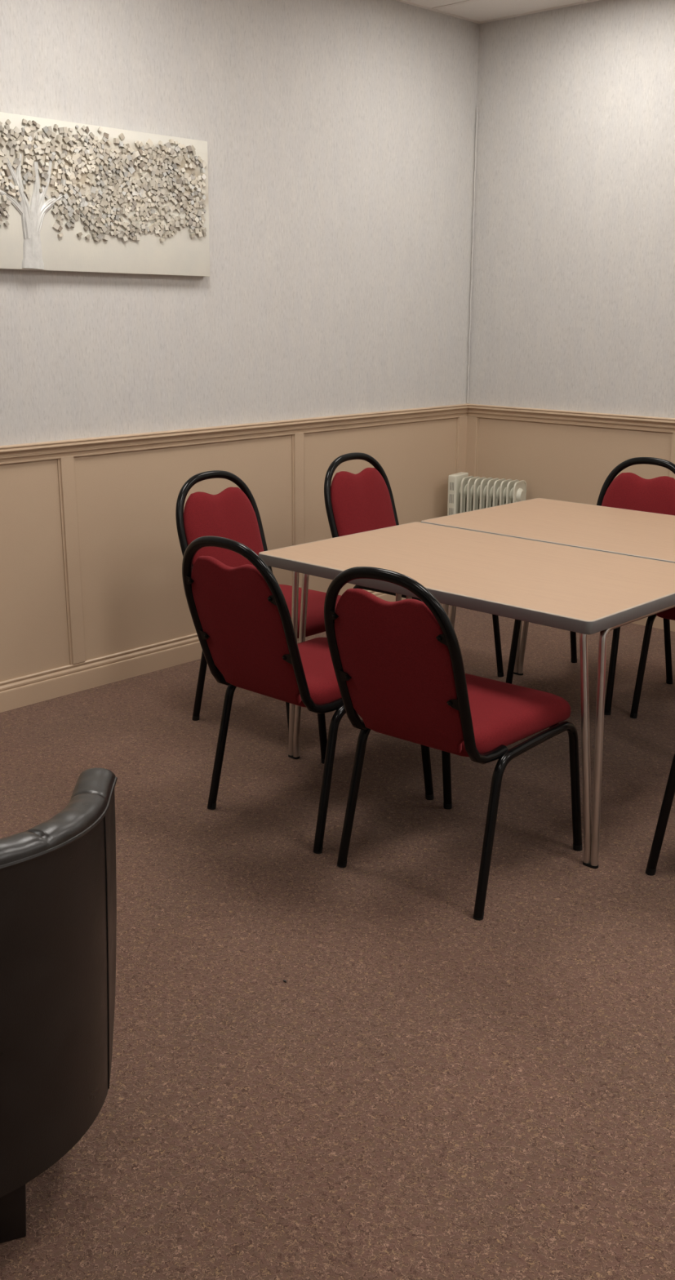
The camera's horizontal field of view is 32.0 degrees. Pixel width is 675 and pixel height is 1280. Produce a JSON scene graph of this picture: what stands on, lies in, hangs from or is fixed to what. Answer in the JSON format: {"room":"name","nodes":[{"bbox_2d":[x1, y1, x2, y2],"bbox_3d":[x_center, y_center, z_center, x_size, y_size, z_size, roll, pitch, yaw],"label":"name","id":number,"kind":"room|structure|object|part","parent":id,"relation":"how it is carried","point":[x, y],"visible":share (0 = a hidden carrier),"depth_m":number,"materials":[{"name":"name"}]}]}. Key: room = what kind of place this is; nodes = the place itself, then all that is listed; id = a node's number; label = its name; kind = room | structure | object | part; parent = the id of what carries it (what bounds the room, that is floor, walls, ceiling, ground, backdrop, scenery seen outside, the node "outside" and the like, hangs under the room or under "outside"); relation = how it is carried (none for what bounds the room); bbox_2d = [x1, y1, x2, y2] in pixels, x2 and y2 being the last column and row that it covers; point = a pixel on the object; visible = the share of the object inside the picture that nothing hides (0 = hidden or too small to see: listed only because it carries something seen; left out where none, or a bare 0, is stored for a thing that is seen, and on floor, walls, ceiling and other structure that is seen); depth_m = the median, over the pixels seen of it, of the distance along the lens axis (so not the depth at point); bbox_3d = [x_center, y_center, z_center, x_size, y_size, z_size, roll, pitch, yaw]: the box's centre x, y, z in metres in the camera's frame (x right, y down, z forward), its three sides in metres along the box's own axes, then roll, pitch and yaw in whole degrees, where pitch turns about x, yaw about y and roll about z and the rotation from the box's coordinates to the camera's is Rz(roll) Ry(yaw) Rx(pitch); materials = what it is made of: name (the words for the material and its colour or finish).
{"room":"meeting room","nodes":[
{"label":"meeting room","id":0,"kind":"room"},
{"bbox_2d":[0,0,479,445],"bbox_3d":[-1.547,-1.002,3.812,0.150,2.743,6.570,15,21,41],"label":"wall","id":1,"kind":"structure","parent":0,"point":[340,135],"depth_m":4.84,"materials":[{"name":"paint"}]},
{"bbox_2d":[57,456,86,664],"bbox_3d":[-1.007,-0.296,4.477,0.012,0.813,0.074,15,21,41],"label":"trim","id":2,"kind":"structure","parent":1,"relation":"attached to","point":[66,465],"depth_m":4.47,"materials":[{"name":"beige paint"}]},
{"bbox_2d":[0,111,209,276],"bbox_3d":[-1.060,-1.529,4.038,0.054,0.525,1.609,15,21,41],"label":"picture","id":3,"kind":"object","parent":1,"relation":"attached to","point":[74,197],"visible":1,"depth_m":4.23,"materials":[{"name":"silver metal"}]},
{"bbox_2d":[0,590,405,712],"bbox_3d":[-1.489,0.280,4.114,0.020,0.112,6.270,15,21,41],"label":"baseboard","id":4,"kind":"structure","parent":1,"relation":"attached to","point":[21,691],"depth_m":4.66,"materials":[{"name":"beige paint"}]},
{"bbox_2d":[0,417,457,681],"bbox_3d":[-1.495,-0.121,4.005,0.004,0.942,6.266,15,21,41],"label":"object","id":5,"kind":"structure","parent":1,"relation":"attached to","point":[134,594],"depth_m":4.71,"materials":[{"name":"beige paint"}]},
{"bbox_2d":[0,403,468,465],"bbox_3d":[-1.481,-0.569,3.869,0.034,0.066,6.270,15,21,41],"label":"trim","id":6,"kind":"structure","parent":1,"relation":"attached to","point":[52,450],"depth_m":4.84,"materials":[{"name":"beige paint"}]},
{"bbox_2d":[291,432,304,587],"bbox_3d":[-0.174,-0.533,5.320,0.012,0.813,0.073,15,21,41],"label":"trim","id":7,"kind":"structure","parent":1,"relation":"attached to","point":[297,439],"depth_m":5.27,"materials":[{"name":"beige paint"}]},
{"bbox_2d":[455,415,466,473],"bbox_3d":[0.641,-0.764,6.146,0.012,0.813,0.083,15,21,41],"label":"trim","id":8,"kind":"structure","parent":1,"relation":"attached to","point":[461,424],"depth_m":6.07,"materials":[{"name":"beige paint"}]},
{"bbox_2d":[395,0,599,23],"bbox_3d":[0.468,-1.799,1.599,5.400,0.014,6.270,15,21,41],"label":"trim","id":9,"kind":"structure","parent":1,"relation":"attached to","point":[401,1],"depth_m":5.34,"materials":[{"name":"white"}]},
{"bbox_2d":[431,0,588,9],"bbox_3d":[0.468,-1.799,1.599,5.400,0.013,6.270,15,21,41],"label":"trim","id":10,"kind":"structure","parent":1,"relation":"attached to","point":[468,1],"depth_m":5.21,"materials":[{"name":"white"}]},
{"bbox_2d":[0,603,674,1279],"bbox_3d":[0.461,0.901,2.363,5.700,0.120,6.570,15,21,41],"label":"floor","id":11,"kind":"structure","parent":0,"point":[429,1089],"depth_m":2.54,"materials":[{"name":"carpet"}]},
{"bbox_2d":[0,767,117,1243],"bbox_3d":[-0.708,0.595,1.875,0.704,0.730,0.514,-1,16,-6],"label":"armchair","id":12,"kind":"object","parent":11,"relation":"on","point":[58,876],"visible":1,"depth_m":1.79,"materials":[{"name":"leather"}]},
{"bbox_3d":[-0.533,0.889,1.898,0.064,0.152,0.064,-6,17,-19],"label":"leg","id":13,"kind":"part","parent":12,"relation":"part of","materials":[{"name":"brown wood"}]},
{"bbox_2d":[175,470,341,733],"bbox_3d":[-0.231,-0.137,4.208,0.657,0.875,0.462,14,21,40],"label":"chair","id":14,"kind":"object","parent":11,"relation":"on","point":[233,513],"visible":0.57,"depth_m":4.25,"materials":[{"name":"red fabric"}]},
{"bbox_3d":[-0.430,0.115,4.170,0.245,0.401,0.030,13,20,38],"label":"leg","id":15,"kind":"part","parent":14,"relation":"part of","materials":[{"name":"black paint"}]},
{"bbox_3d":[-0.403,-0.347,4.312,0.144,0.397,0.349,14,21,40],"label":"backrest","id":16,"kind":"part","parent":14,"relation":"part of","materials":[{"name":"red fabric"}]},
{"bbox_3d":[-0.371,-0.357,4.279,0.276,0.491,0.409,14,21,40],"label":"frame","id":17,"kind":"part","parent":14,"relation":"part of","materials":[{"name":"black paint"}]},
{"bbox_3d":[-0.210,0.170,3.978,0.031,0.400,0.213,-15,22,-43],"label":"leg","id":18,"kind":"part","parent":14,"relation":"part of","materials":[{"name":"black paint"}]},
{"bbox_3d":[-0.181,-0.115,4.166,0.460,0.077,0.404,14,21,40],"label":"seat","id":19,"kind":"part","parent":14,"relation":"part of","materials":[{"name":"red fabric"}]},
{"bbox_2d":[182,535,434,853],"bbox_3d":[-0.090,0.090,3.406,0.462,0.875,0.657,14,21,40],"label":"chair","id":20,"kind":"object","parent":11,"relation":"on","point":[241,616],"visible":0.88,"depth_m":3.21,"materials":[{"name":"red fabric"}]},
{"bbox_3d":[-0.298,0.290,3.552,0.030,0.401,0.245,15,22,43],"label":"leg","id":21,"kind":"part","parent":20,"relation":"part of","materials":[{"name":"black paint"}]},
{"bbox_3d":[-0.247,-0.030,3.193,0.349,0.397,0.144,14,21,40],"label":"backrest","id":22,"kind":"part","parent":20,"relation":"part of","materials":[{"name":"red fabric"}]},
{"bbox_3d":[-0.218,-0.057,3.218,0.409,0.491,0.276,14,21,40],"label":"frame","id":23,"kind":"part","parent":20,"relation":"part of","materials":[{"name":"black paint"}]},
{"bbox_3d":[-0.045,0.086,3.458,0.404,0.077,0.460,14,21,40],"label":"seat","id":24,"kind":"part","parent":20,"relation":"part of","materials":[{"name":"red fabric"}]},
{"bbox_3d":[-0.097,0.231,3.764,0.031,0.400,0.213,13,20,38],"label":"leg","id":25,"kind":"part","parent":20,"relation":"part of","materials":[{"name":"black paint"}]},
{"bbox_3d":[0.016,0.369,3.278,0.034,0.401,0.244,14,21,40],"label":"leg","id":26,"kind":"part","parent":20,"relation":"part of","materials":[{"name":"black paint"}]},
{"bbox_3d":[0.214,0.308,3.492,0.213,0.400,0.031,-15,22,-43],"label":"leg","id":27,"kind":"part","parent":20,"relation":"part of","materials":[{"name":"black paint"}]},
{"bbox_2d":[324,452,503,676],"bbox_3d":[0.288,-0.287,4.744,0.657,0.875,0.462,15,21,41],"label":"chair","id":28,"kind":"object","parent":11,"relation":"on","point":[362,501],"visible":0.49,"depth_m":4.79,"materials":[{"name":"red fabric"}]},
{"bbox_3d":[0.150,-0.509,4.818,0.276,0.491,0.409,15,21,41],"label":"frame","id":29,"kind":"part","parent":28,"relation":"part of","materials":[{"name":"black paint"}]},
{"bbox_3d":[0.119,-0.499,4.852,0.144,0.397,0.349,15,21,41],"label":"backrest","id":30,"kind":"part","parent":28,"relation":"part of","materials":[{"name":"red fabric"}]},
{"bbox_3d":[0.087,-0.037,4.711,0.245,0.401,0.030,14,21,39],"label":"leg","id":31,"kind":"part","parent":28,"relation":"part of","materials":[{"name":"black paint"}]},
{"bbox_3d":[0.203,-0.188,4.557,0.090,0.025,0.025,15,21,41],"label":"rail","id":32,"kind":"part","parent":28,"relation":"part of","materials":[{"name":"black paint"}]},
{"bbox_3d":[0.301,0.020,4.512,0.212,0.400,0.034,15,21,41],"label":"leg","id":33,"kind":"part","parent":28,"relation":"part of","materials":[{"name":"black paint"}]},
{"bbox_3d":[0.595,-0.064,4.809,0.212,0.400,0.034,15,21,41],"label":"leg","id":34,"kind":"part","parent":28,"relation":"part of","materials":[{"name":"black paint"}]},
{"bbox_2d":[324,566,582,919],"bbox_3d":[0.299,0.190,3.057,0.462,0.875,0.657,13,20,38],"label":"chair","id":35,"kind":"object","parent":11,"relation":"on","point":[398,665],"visible":1,"depth_m":2.87,"materials":[{"name":"red fabric"}]},
{"bbox_3d":[0.088,0.393,3.194,0.030,0.401,0.245,14,21,40],"label":"leg","id":36,"kind":"part","parent":35,"relation":"part of","materials":[{"name":"black paint"}]},
{"bbox_3d":[0.150,0.072,2.837,0.349,0.397,0.144,13,20,38],"label":"backrest","id":37,"kind":"part","parent":35,"relation":"part of","materials":[{"name":"red fabric"}]},
{"bbox_3d":[0.178,0.045,2.864,0.409,0.491,0.276,13,20,38],"label":"frame","id":38,"kind":"part","parent":35,"relation":"part of","materials":[{"name":"black paint"}]},
{"bbox_3d":[0.276,0.330,3.416,0.034,0.400,0.212,13,20,38],"label":"leg","id":39,"kind":"part","parent":35,"relation":"part of","materials":[{"name":"black paint"}]},
{"bbox_3d":[0.343,0.186,3.110,0.404,0.077,0.460,13,20,38],"label":"seat","id":40,"kind":"part","parent":35,"relation":"part of","materials":[{"name":"red fabric"}]},
{"bbox_3d":[0.412,0.467,2.934,0.030,0.401,0.245,12,20,36],"label":"leg","id":41,"kind":"part","parent":35,"relation":"part of","materials":[{"name":"black paint"}]},
{"bbox_3d":[0.511,0.253,3.001,0.025,0.025,0.090,13,20,38],"label":"rail","id":42,"kind":"part","parent":35,"relation":"part of","materials":[{"name":"black metal"}]},
{"bbox_3d":[0.602,0.405,3.155,0.031,0.400,0.213,14,21,41],"label":"leg","id":43,"kind":"part","parent":35,"relation":"part of","materials":[{"name":"black paint"}]},
{"bbox_2d":[258,521,674,868],"bbox_3d":[0.449,0.108,3.642,1.203,0.710,0.777,15,21,41],"label":"folding table","id":44,"kind":"object","parent":11,"relation":"on","point":[585,592],"visible":0.78,"depth_m":3.39,"materials":[{"name":"beige laminate"}]},
{"bbox_3d":[-0.093,0.064,3.857,0.098,0.666,0.118,15,21,41],"label":"leg","id":45,"kind":"part","parent":44,"relation":"part of","materials":[{"name":"silver metal"}]},
{"bbox_3d":[0.203,-0.020,4.158,0.098,0.666,0.118,15,21,41],"label":"leg","id":46,"kind":"part","parent":44,"relation":"part of","materials":[{"name":"silver metal"}]},
{"bbox_3d":[0.450,-0.218,3.550,1.203,0.034,0.777,15,21,41],"label":"edge trim","id":47,"kind":"part","parent":44,"relation":"part of","materials":[{"name":"beige"}]},
{"bbox_3d":[0.695,0.270,3.137,0.098,0.666,0.118,15,21,41],"label":"leg","id":48,"kind":"part","parent":44,"relation":"part of","materials":[{"name":"silver metal"}]},
{"bbox_2d":[447,471,526,515],"bbox_3d":[0.752,-0.508,5.948,0.381,0.640,0.237,10,18,30],"label":"heater","id":49,"kind":"object","parent":11,"relation":"on","point":[466,493],"visible":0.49,"depth_m":5.86,"materials":[{"name":"beige metal"}]},
{"bbox_2d":[421,497,674,675],"bbox_3d":[0.986,-0.045,4.186,1.203,0.710,0.752,15,21,41],"label":"folding table","id":50,"kind":"object","parent":11,"relation":"on","point":[640,534],"visible":0.52,"depth_m":4.17,"materials":[{"name":"beige laminate"}]},
{"bbox_3d":[0.452,-0.091,4.410,0.098,0.666,0.118,15,21,41],"label":"leg","id":51,"kind":"part","parent":50,"relation":"part of","materials":[{"name":"silver metal"}]},
{"bbox_3d":[0.732,-0.171,4.693,0.098,0.666,0.118,15,21,41],"label":"leg","id":52,"kind":"part","parent":50,"relation":"part of","materials":[{"name":"silver metal"}]},
{"bbox_3d":[0.987,-0.370,4.094,1.203,0.034,0.752,15,21,41],"label":"edge trim","id":53,"kind":"part","parent":50,"relation":"part of","materials":[{"name":"beige"}]},
{"bbox_2d":[506,457,674,715],"bbox_3d":[1.046,-0.247,4.609,0.462,0.875,0.657,14,21,40],"label":"chair","id":54,"kind":"object","parent":11,"relation":"on","point":[628,491],"visible":0.34,"depth_m":4.68,"materials":[{"name":"red fabric"}]},
{"bbox_3d":[0.740,-0.017,4.647,0.031,0.400,0.213,15,22,42],"label":"leg","id":55,"kind":"part","parent":54,"relation":"part of","materials":[{"name":"black paint"}]},
{"bbox_3d":[0.938,-0.077,4.862,0.030,0.401,0.245,13,20,37],"label":"leg","id":56,"kind":"part","parent":54,"relation":"part of","materials":[{"name":"black paint"}]},
{"bbox_3d":[1.055,0.060,4.378,0.031,0.400,0.213,12,20,37],"label":"leg","id":57,"kind":"part","parent":54,"relation":"part of","materials":[{"name":"black paint"}]},
{"bbox_3d":[1.173,-0.470,4.694,0.409,0.491,0.276,14,21,40],"label":"frame","id":58,"kind":"part","parent":54,"relation":"part of","materials":[{"name":"black paint"}]},
{"bbox_3d":[1.201,-0.461,4.730,0.349,0.397,0.144,14,21,40],"label":"backrest","id":59,"kind":"part","parent":54,"relation":"part of","materials":[{"name":"red fabric"}]},
{"bbox_3d":[1.253,0.000,4.593,0.030,0.401,0.245,15,21,42],"label":"leg","id":60,"kind":"part","parent":54,"relation":"part of","materials":[{"name":"black paint"}]},
{"bbox_2d":[630,607,674,718],"bbox_3d":[1.464,-0.154,4.284,0.462,0.875,0.657,15,21,41],"label":"chair","id":61,"kind":"object","parent":11,"relation":"on","point":[669,614],"visible":0.6,"depth_m":4.27,"materials":[{"name":"black paint"}]},
{"bbox_3d":[1.158,0.073,4.332,0.213,0.400,0.031,-14,21,-42],"label":"leg","id":62,"kind":"part","parent":61,"relation":"part of","materials":[{"name":"black paint"}]},
{"bbox_3d":[1.417,-0.131,4.239,0.404,0.077,0.460,15,21,41],"label":"seat","id":63,"kind":"part","parent":61,"relation":"part of","materials":[{"name":"red fabric"}]},
{"bbox_2d":[644,753,674,875],"bbox_3d":[1.213,0.220,2.960,0.657,0.875,0.462,15,21,41],"label":"chair","id":64,"kind":"object","parent":11,"relation":"on","point":[669,792],"visible":1,"depth_m":3.07,"materials":[{"name":"black paint"}]},
{"bbox_2d":[404,0,581,22],"bbox_3d":[0.468,-1.853,1.583,5.700,0.120,6.570,15,21,41],"label":"ceiling","id":65,"kind":"structure","parent":0,"point":[480,11],"depth_m":5.27,"materials":[{"name":"paint"}]},
{"bbox_2d":[468,0,674,417],"bbox_3d":[2.676,-1.104,4.213,5.400,2.743,0.150,15,21,41],"label":"wall","id":66,"kind":"structure","parent":0,"point":[573,299],"depth_m":5.41,"materials":[{"name":"paint"}]},
{"bbox_2d":[465,415,479,476],"bbox_3d":[0.691,-0.765,6.149,0.079,0.813,0.012,15,21,41],"label":"trim","id":67,"kind":"structure","parent":66,"relation":"attached to","point":[473,422],"depth_m":6.07,"materials":[{"name":"beige paint"}]},
{"bbox_2d":[466,106,477,403],"bbox_3d":[0.669,-1.888,5.851,0.010,1.400,0.006,15,21,41],"label":"trim","id":68,"kind":"structure","parent":66,"relation":"attached to","point":[477,107],"depth_m":5.84,"materials":[{"name":"paper"}]},
{"bbox_2d":[466,403,674,433],"bbox_3d":[2.612,-0.670,4.267,5.400,0.066,0.034,15,21,41],"label":"trim","id":69,"kind":"structure","parent":66,"relation":"attached to","point":[651,424],"depth_m":5.61,"materials":[{"name":"beige paint"}]},
{"bbox_2d":[476,417,671,505],"bbox_3d":[2.621,-0.223,4.405,5.400,0.942,0.004,15,21,41],"label":"wall panel","id":70,"kind":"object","parent":66,"relation":"attached to","point":[568,463],"depth_m":5.73,"materials":[{"name":"beige paint"}]},
{"bbox_2d":[631,616,674,631],"bbox_3d":[2.614,0.178,4.512,5.400,0.112,0.020,15,21,41],"label":"baseboard","id":71,"kind":"structure","parent":66,"relation":"attached to","point":[658,623],"depth_m":5.52,"materials":[{"name":"beige paint"}]},
{"bbox_2d":[667,431,674,479],"bbox_3d":[1.529,-0.545,5.382,0.075,0.813,0.012,15,21,41],"label":"trim","id":72,"kind":"structure","parent":66,"relation":"attached to","point":[672,456],"depth_m":5.31,"materials":[{"name":"beige paint"}]}
]}

